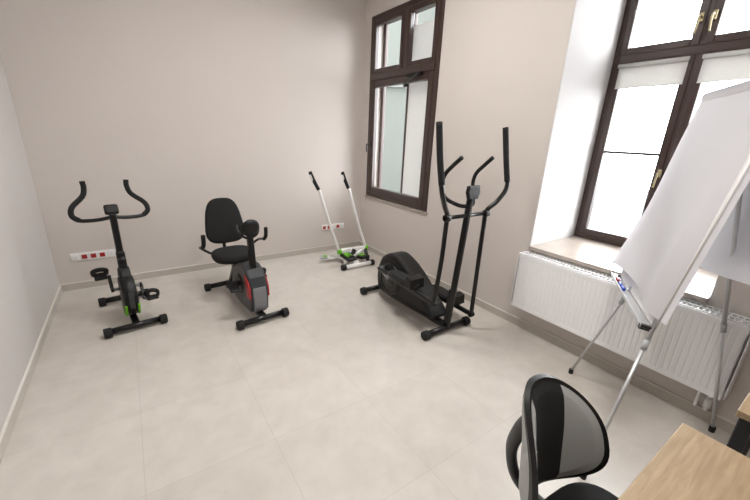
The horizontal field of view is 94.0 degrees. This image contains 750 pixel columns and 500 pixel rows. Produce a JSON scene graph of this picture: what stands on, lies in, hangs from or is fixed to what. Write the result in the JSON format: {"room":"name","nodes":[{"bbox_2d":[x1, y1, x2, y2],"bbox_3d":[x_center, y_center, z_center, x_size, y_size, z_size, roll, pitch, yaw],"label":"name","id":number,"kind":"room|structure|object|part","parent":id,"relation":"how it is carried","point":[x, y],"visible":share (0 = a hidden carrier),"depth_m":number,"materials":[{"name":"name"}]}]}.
{"room":"exercise room","nodes":[
{"label":"exercise room","id":0,"kind":"room"},
{"bbox_2d":[0,54,59,432],"bbox_3d":[-1.184,-0.246,0.191,0.200,3.450,6.965,-10,22,-33],"label":"wall","id":1,"kind":"structure","parent":0,"point":[29,282],"depth_m":2.54,"materials":[{"name":"grey paint"}]},
{"bbox_2d":[0,285,62,463],"bbox_3d":[-1.168,1.343,0.768,0.015,0.075,6.935,-10,22,-33],"label":"baseboard","id":2,"kind":"structure","parent":1,"relation":"attached to","point":[7,429],"depth_m":2.19,"materials":[{"name":"tile"}]},
{"bbox_2d":[0,0,366,283],"bbox_3d":[-1.654,-1.501,4.003,3.937,3.450,0.200,-10,22,-33],"label":"wall","id":3,"kind":"structure","parent":0,"point":[192,103],"depth_m":3.70,"materials":[{"name":"paint"}]},
{"bbox_2d":[70,249,115,261],"bbox_3d":[-2.856,0.055,3.547,0.360,0.082,0.022,-10,22,-33],"label":"power outlet","id":4,"kind":"object","parent":3,"relation":"attached to","point":[74,257],"visible":0.99,"depth_m":3.54,"materials":[{"name":"white plastic"}]},
{"bbox_2d":[70,254,79,260],"bbox_3d":[-2.972,0.077,3.465,0.062,0.066,0.012,-10,22,-33],"label":"socket","id":5,"kind":"object","parent":4,"relation":"attached to","point":[74,257],"depth_m":3.46,"materials":[{"name":"white plastic"}]},
{"bbox_2d":[80,253,88,259],"bbox_3d":[-2.913,0.067,3.504,0.062,0.066,0.012,-10,22,-33],"label":"socket","id":6,"kind":"object","parent":4,"relation":"attached to","point":[83,256],"depth_m":3.50,"materials":[{"name":"red plastic"}]},
{"bbox_2d":[89,252,97,258],"bbox_3d":[-2.853,0.057,3.543,0.062,0.066,0.012,-10,22,-33],"label":"socket","id":7,"kind":"object","parent":4,"relation":"attached to","point":[92,255],"depth_m":3.54,"materials":[{"name":"red plastic"}]},
{"bbox_2d":[98,251,106,257],"bbox_3d":[-2.794,0.046,3.583,0.062,0.066,0.012,-10,22,-33],"label":"socket","id":8,"kind":"object","parent":4,"relation":"attached to","point":[101,254],"depth_m":3.58,"materials":[{"name":"red plastic"}]},
{"bbox_2d":[107,250,114,256],"bbox_3d":[-2.734,0.036,3.622,0.062,0.066,0.012,-10,22,-33],"label":"socket","id":9,"kind":"object","parent":4,"relation":"attached to","point":[110,253],"depth_m":3.62,"materials":[{"name":"white plastic"}]},
{"bbox_2d":[60,241,358,291],"bbox_3d":[-1.682,0.135,4.429,3.497,0.075,0.015,-10,22,-33],"label":"baseboard","id":10,"kind":"structure","parent":3,"relation":"attached to","point":[157,273],"depth_m":4.10,"materials":[{"name":"tile"}]},
{"bbox_2d":[322,223,343,230],"bbox_3d":[-0.601,-0.336,5.035,0.360,0.082,0.022,-10,22,-33],"label":"power outlet","id":11,"kind":"object","parent":3,"relation":"attached to","point":[337,225],"visible":0.91,"depth_m":5.04,"materials":[{"name":"white plastic"}]},
{"bbox_2d":[0,245,749,499],"bbox_3d":[0.268,1.182,1.747,3.797,0.100,7.265,-10,22,-33],"label":"floor","id":12,"kind":"structure","parent":0,"point":[341,396],"depth_m":2.21,"materials":[{"name":"beige tile"}]},
{"bbox_2d":[68,179,167,338],"bbox_3d":[-2.155,0.015,2.943,0.537,1.177,0.740,-13,24,-40],"label":"exercise bike","id":13,"kind":"object","parent":12,"relation":"on","point":[129,294],"visible":1,"depth_m":2.86,"materials":[{"name":"black paint"}]},
{"bbox_3d":[-2.204,0.278,2.919,0.148,0.128,0.068,12,20,27],"label":"crank arm","id":14,"kind":"part","parent":13,"relation":"part of","materials":[{"name":"black metal"}]},
{"bbox_3d":[-2.100,-0.037,2.864,0.060,0.533,0.108,-13,24,-40],"label":"post","id":15,"kind":"part","parent":13,"relation":"part of","materials":[{"name":"black metal"}]},
{"bbox_3d":[-2.062,0.079,2.851,0.051,0.051,0.045,-13,24,-40],"label":"tension knob","id":16,"kind":"part","parent":13,"relation":"part of","materials":[{"name":"black plastic"}]},
{"bbox_3d":[-2.172,0.409,3.071,0.050,0.263,0.660,-13,24,-40],"label":"frame","id":17,"kind":"part","parent":13,"relation":"part of","materials":[{"name":"black paint"}]},
{"bbox_3d":[-1.998,0.352,3.003,0.148,0.128,0.068,12,20,27],"label":"crank arm","id":18,"kind":"part","parent":13,"relation":"part of","materials":[{"name":"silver metal"}]},
{"bbox_2d":[199,198,288,329],"bbox_3d":[-1.282,0.057,3.263,0.596,0.976,1.020,-12,23,-38],"label":"exercise bike","id":19,"kind":"object","parent":12,"relation":"on","point":[224,224],"visible":1,"depth_m":3.18,"materials":[{"name":"black paint"}]},
{"bbox_3d":[-1.526,-0.041,3.231,0.176,0.303,0.389,5,18,9],"label":"handle","id":20,"kind":"part","parent":19,"relation":"part of","materials":[{"name":"black paint"}]},
{"bbox_3d":[-1.477,-0.289,3.418,0.365,0.431,0.150,-12,23,-38],"label":"backrest","id":21,"kind":"part","parent":19,"relation":"part of","materials":[{"name":"black plastic"}]},
{"bbox_3d":[-1.358,0.042,3.356,0.380,0.089,0.331,-12,23,-38],"label":"seat","id":22,"kind":"part","parent":19,"relation":"part of","materials":[{"name":"black plastic"}]},
{"bbox_3d":[-1.272,0.287,3.355,0.063,0.401,0.940,-12,23,-38],"label":"frame","id":23,"kind":"part","parent":19,"relation":"part of","materials":[{"name":"black paint"}]},
{"bbox_3d":[-1.099,0.325,3.020,0.012,0.190,0.107,-12,23,-38],"label":"accent trim","id":24,"kind":"part","parent":19,"relation":"part of","materials":[{"name":"red plastic"}]},
{"bbox_3d":[-1.080,0.035,3.059,0.059,0.327,0.115,-12,23,-38],"label":"post","id":25,"kind":"part","parent":19,"relation":"part of","materials":[{"name":"black metal"}]},
{"bbox_3d":[-1.015,0.422,3.073,0.116,0.259,0.068,-12,23,-38],"label":"trim","id":26,"kind":"part","parent":19,"relation":"part of","materials":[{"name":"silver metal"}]},
{"bbox_3d":[-1.228,-0.104,3.467,0.390,0.303,0.176,3,18,1],"label":"handle","id":27,"kind":"part","parent":19,"relation":"part of","materials":[{"name":"black paint"}]},
{"bbox_2d":[308,171,374,270],"bbox_3d":[-0.437,-0.381,4.367,0.831,1.199,0.482,-10,22,-33],"label":"trainer","id":28,"kind":"object","parent":12,"relation":"on","point":[349,255],"visible":1,"depth_m":4.46,"materials":[{"name":"white plastic"}]},
{"bbox_3d":[-0.341,0.087,4.495,0.140,0.065,0.201,-13,24,-40],"label":"foot plate","id":29,"kind":"part","parent":28,"relation":"part of","materials":[{"name":"black plastic"}]},
{"bbox_3d":[-0.323,0.068,4.609,0.480,0.207,0.482,-10,22,-33],"label":"frame","id":30,"kind":"part","parent":28,"relation":"part of","materials":[{"name":"white plastic"}]},
{"bbox_3d":[-0.185,0.079,4.604,0.140,0.060,0.201,-13,24,-40],"label":"foot plate","id":31,"kind":"part","parent":28,"relation":"part of","materials":[{"name":"black plastic"}]},
{"bbox_2d":[360,121,509,340],"bbox_3d":[0.398,-0.215,3.134,0.755,1.714,1.203,-10,22,-33],"label":"elliptical trainer","id":32,"kind":"object","parent":12,"relation":"on","point":[401,277],"visible":1,"depth_m":2.94,"materials":[{"name":"black paint"}]},
{"bbox_3d":[0.271,0.335,3.131,0.085,0.121,0.889,-8,21,-29],"label":"pedal rail","id":33,"kind":"part","parent":32,"relation":"part of","materials":[{"name":"black paint"}]},
{"bbox_3d":[0.330,0.516,3.424,0.060,0.050,1.000,-10,22,-33],"label":"frame","id":34,"kind":"part","parent":32,"relation":"part of","materials":[{"name":"black paint"}]},
{"bbox_3d":[0.473,-0.186,2.504,0.182,1.335,0.121,-10,22,-33],"label":"swing arm","id":35,"kind":"part","parent":32,"relation":"part of","materials":[{"name":"black paint"}]},
{"bbox_3d":[0.614,0.415,3.326,0.085,0.167,0.783,-14,24,-42],"label":"pedal rail","id":36,"kind":"part","parent":32,"relation":"part of","materials":[{"name":"black metal"}]},
{"bbox_3d":[0.941,-0.166,2.849,0.182,1.544,0.120,-10,22,-33],"label":"swing arm","id":37,"kind":"part","parent":32,"relation":"part of","materials":[{"name":"black paint"}]},
{"bbox_2d":[506,374,618,499],"bbox_3d":[0.654,0.918,1.063,0.540,0.855,0.517,10,19,21],"label":"office chair","id":38,"kind":"object","parent":12,"relation":"on","point":[562,435],"visible":1,"depth_m":1.18,"materials":[{"name":"fabric"}]},
{"bbox_3d":[0.679,0.908,1.051,0.425,0.075,0.365,-8,21,-29],"label":"seat","id":39,"kind":"part","parent":38,"relation":"part of","materials":[{"name":"black fabric"}]},
{"bbox_2d":[568,154,749,479],"bbox_3d":[1.455,0.162,1.845,1.043,1.880,0.780,-10,22,-33],"label":"easel","id":40,"kind":"object","parent":12,"relation":"on","point":[643,324],"visible":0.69,"depth_m":1.76,"materials":[{"name":"metal"}]},
{"bbox_2d":[614,273,620,281],"bbox_3d":[1.595,0.183,2.304,0.021,0.021,0.130,10,19,22],"label":"marker","id":41,"kind":"object","parent":40,"relation":"on","point":[615,274],"visible":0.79,"depth_m":2.29,"materials":[{"name":"white plastic"}]},
{"bbox_2d":[618,281,625,290],"bbox_3d":[1.534,0.223,2.173,0.021,0.021,0.130,10,19,22],"label":"marker","id":42,"kind":"object","parent":40,"relation":"on","point":[623,288],"visible":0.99,"depth_m":2.15,"materials":[{"name":"blue plastic"}]},
{"bbox_2d":[610,272,651,331],"bbox_3d":[1.482,0.276,2.048,0.062,0.035,0.799,10,19,22],"label":"tray","id":43,"kind":"object","parent":40,"relation":"on","point":[643,324],"depth_m":1.93,"materials":[{"name":"metal"}]},
{"bbox_2d":[612,80,749,324],"bbox_3d":[1.681,-0.241,1.762,0.456,1.106,0.874,9,19,20],"label":"paper pad","id":44,"kind":"object","parent":40,"relation":"attached to","point":[714,147],"visible":0.99,"depth_m":1.71,"materials":[{"name":"white paper"}]},
{"bbox_2d":[618,423,749,499],"bbox_3d":[0.647,1.130,0.580,1.385,0.750,0.790,-10,22,-33],"label":"desk","id":45,"kind":"object","parent":12,"relation":"on","point":[691,465],"visible":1,"depth_m":0.97,"materials":[{"name":"brown wood"}]},
{"bbox_2d":[726,392,749,455],"bbox_3d":[1.820,0.971,1.232,0.820,0.750,0.835,-10,22,-33],"label":"desk","id":46,"kind":"object","parent":12,"relation":"on","point":[739,440],"visible":0.45,"depth_m":1.23,"materials":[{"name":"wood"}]},
{"bbox_3d":[1.288,0.929,1.330,0.040,0.724,0.040,-10,22,-33],"label":"leg","id":47,"kind":"part","parent":46,"relation":"part of","materials":[{"name":"black metal"}]},
{"bbox_3d":[1.916,0.823,1.745,0.040,0.724,0.040,-10,22,-33],"label":"leg","id":48,"kind":"part","parent":46,"relation":"part of","materials":[{"name":"black metal"}]},
{"bbox_2d":[359,0,749,422],"bbox_3d":[2.110,-0.804,2.368,0.780,3.450,6.965,-10,22,-33],"label":"wall","id":49,"kind":"structure","parent":0,"point":[502,61],"depth_m":3.18,"materials":[{"name":"paint"}]},
{"bbox_2d":[365,195,427,214],"bbox_3d":[0.244,-0.603,4.546,0.060,0.025,1.315,-10,22,-33],"label":"trim","id":50,"kind":"structure","parent":49,"relation":"attached to","point":[371,197],"depth_m":4.43,"materials":[{"name":"beige stone"}]},
{"bbox_2d":[366,0,445,211],"bbox_3d":[0.337,-1.679,4.230,0.319,2.217,1.279,-10,22,-33],"label":"window","id":51,"kind":"structure","parent":49,"relation":"in","point":[418,67],"depth_m":4.09,"materials":[{"name":"brown wood"}]},
{"bbox_3d":[0.170,-2.457,4.182,0.070,0.602,0.624,-10,22,-33],"label":"sash","id":52,"kind":"part","parent":51,"relation":"part of","materials":[{"name":"brown wood"}]},
{"bbox_3d":[0.277,-1.350,4.304,0.070,1.430,1.169,-10,22,-33],"label":"sash","id":53,"kind":"part","parent":51,"relation":"part of","materials":[{"name":"brown wood"}]},
{"bbox_2d":[402,19,434,196],"bbox_3d":[0.537,-1.568,4.093,0.020,1.927,0.500,-10,22,-33],"label":"roller blind","id":54,"kind":"object","parent":51,"relation":"attached to","point":[423,33],"depth_m":4.16,"materials":[{"name":"white fabric"}]},
{"bbox_3d":[0.510,-2.290,3.711,0.070,0.602,0.504,-10,22,-33],"label":"sash","id":55,"kind":"part","parent":51,"relation":"part of","materials":[{"name":"brown wood"}]},
{"bbox_2d":[359,241,735,433],"bbox_3d":[1.711,0.855,2.671,0.015,0.075,6.935,-10,22,-33],"label":"baseboard","id":56,"kind":"structure","parent":49,"relation":"attached to","point":[680,402],"depth_m":2.64,"materials":[{"name":"tile"}]},
{"bbox_2d":[529,236,717,303],"bbox_3d":[1.969,0.090,2.755,0.775,0.035,1.180,-10,22,-33],"label":"windowsill","id":57,"kind":"structure","parent":49,"relation":"attached to","point":[592,254],"depth_m":2.77,"materials":[{"name":"beige stone"}]},
{"bbox_2d":[530,0,718,301],"bbox_3d":[2.027,-1.033,2.397,0.735,2.380,1.190,-10,22,-33],"label":"window reveal","id":58,"kind":"structure","parent":49,"relation":"attached to","point":[596,24],"depth_m":2.87,"materials":[{"name":"paint"}]},
{"bbox_2d":[510,250,749,410],"bbox_3d":[1.661,0.510,2.545,0.132,0.642,1.422,-10,22,-33],"label":"radiator","id":59,"kind":"object","parent":49,"relation":"attached to","point":[577,300],"visible":0.83,"depth_m":2.36,"materials":[{"name":"white metal"}]},
{"bbox_2d":[519,250,749,326],"bbox_3d":[1.673,0.212,2.450,0.132,0.015,1.410,-10,22,-33],"label":"grille","id":60,"kind":"object","parent":59,"relation":"attached to","point":[599,277],"depth_m":2.44,"materials":[{"name":"white metal"}]},
{"bbox_2d":[574,0,749,246],"bbox_3d":[2.314,-1.093,2.583,0.167,2.348,1.182,-10,22,-33],"label":"window","id":61,"kind":"structure","parent":49,"relation":"in","point":[709,56],"depth_m":2.66,"materials":[{"name":"brown wood"}]},
{"bbox_3d":[2.146,-0.792,2.939,0.060,1.452,0.514,-10,22,-33],"label":"sash","id":62,"kind":"part","parent":61,"relation":"part of","materials":[{"name":"brown wood"}]},
{"bbox_2d":[615,56,690,88],"bbox_3d":[2.139,-1.374,2.727,0.032,0.187,0.464,-10,22,-33],"label":"roller blind","id":63,"kind":"object","parent":61,"relation":"attached to","point":[663,70],"depth_m":2.70,"materials":[{"name":"white fabric"}]},
{"bbox_3d":[2.223,-0.562,2.757,0.058,0.140,0.026,-10,22,-33],"label":"handle","id":64,"kind":"part","parent":61,"relation":"part of","materials":[{"name":"gold metal"}]},
{"bbox_3d":[2.194,-1.889,2.584,0.060,0.756,0.514,-10,22,-33],"label":"sash","id":65,"kind":"part","parent":61,"relation":"part of","materials":[{"name":"brown wood"}]},
{"bbox_3d":[2.259,-1.583,2.440,0.058,0.141,0.027,-10,22,-33],"label":"handle","id":66,"kind":"part","parent":61,"relation":"part of","materials":[{"name":"gold metal"}]},
{"bbox_3d":[2.459,-0.637,2.505,0.060,1.452,0.554,-10,22,-33],"label":"sash","id":67,"kind":"part","parent":61,"relation":"part of","materials":[{"name":"brown wood"}]},
{"bbox_3d":[2.299,-1.563,2.385,0.058,0.141,0.027,-10,22,-33],"label":"handle","id":68,"kind":"part","parent":61,"relation":"part of","materials":[{"name":"gold metal"}]},
{"bbox_2d":[697,49,749,82],"bbox_3d":[2.452,-1.219,2.292,0.032,0.187,0.504,-10,22,-33],"label":"roller blind","id":69,"kind":"object","parent":61,"relation":"attached to","point":[719,65],"depth_m":2.39,"materials":[{"name":"white fabric"}]},
{"bbox_3d":[2.508,-1.734,2.149,0.060,0.756,0.554,-10,22,-33],"label":"sash","id":70,"kind":"part","parent":61,"relation":"part of","materials":[{"name":"brown wood"}]},
{"label":"outside","id":71,"kind":"structure","parent":0,"visible":0},
{"bbox_2d":[588,183,648,235],"bbox_3d":[21.396,-1.974,27.564,58.000,0.200,80.000,-10,22,-33],"label":"ground","id":72,"kind":"structure","parent":71,"point":[616,209],"depth_m":33.78,"materials":[{"name":"white"}]},
{"bbox_2d":[381,7,435,191],"bbox_3d":[-3.071,-5.978,16.744,17.000,20.000,0.580,4,18,5],"label":"neighbouring building","id":73,"kind":"structure","parent":72,"relation":"on","point":[395,100],"depth_m":16.18,"materials":[{"name":"grey paint"}]},
{"bbox_3d":[-3.010,-7.727,15.979,17.000,0.300,0.200,4,18,5],"label":"cornice","id":74,"kind":"part","parent":73,"relation":"part of","materials":[{"name":"white"}]}
]}

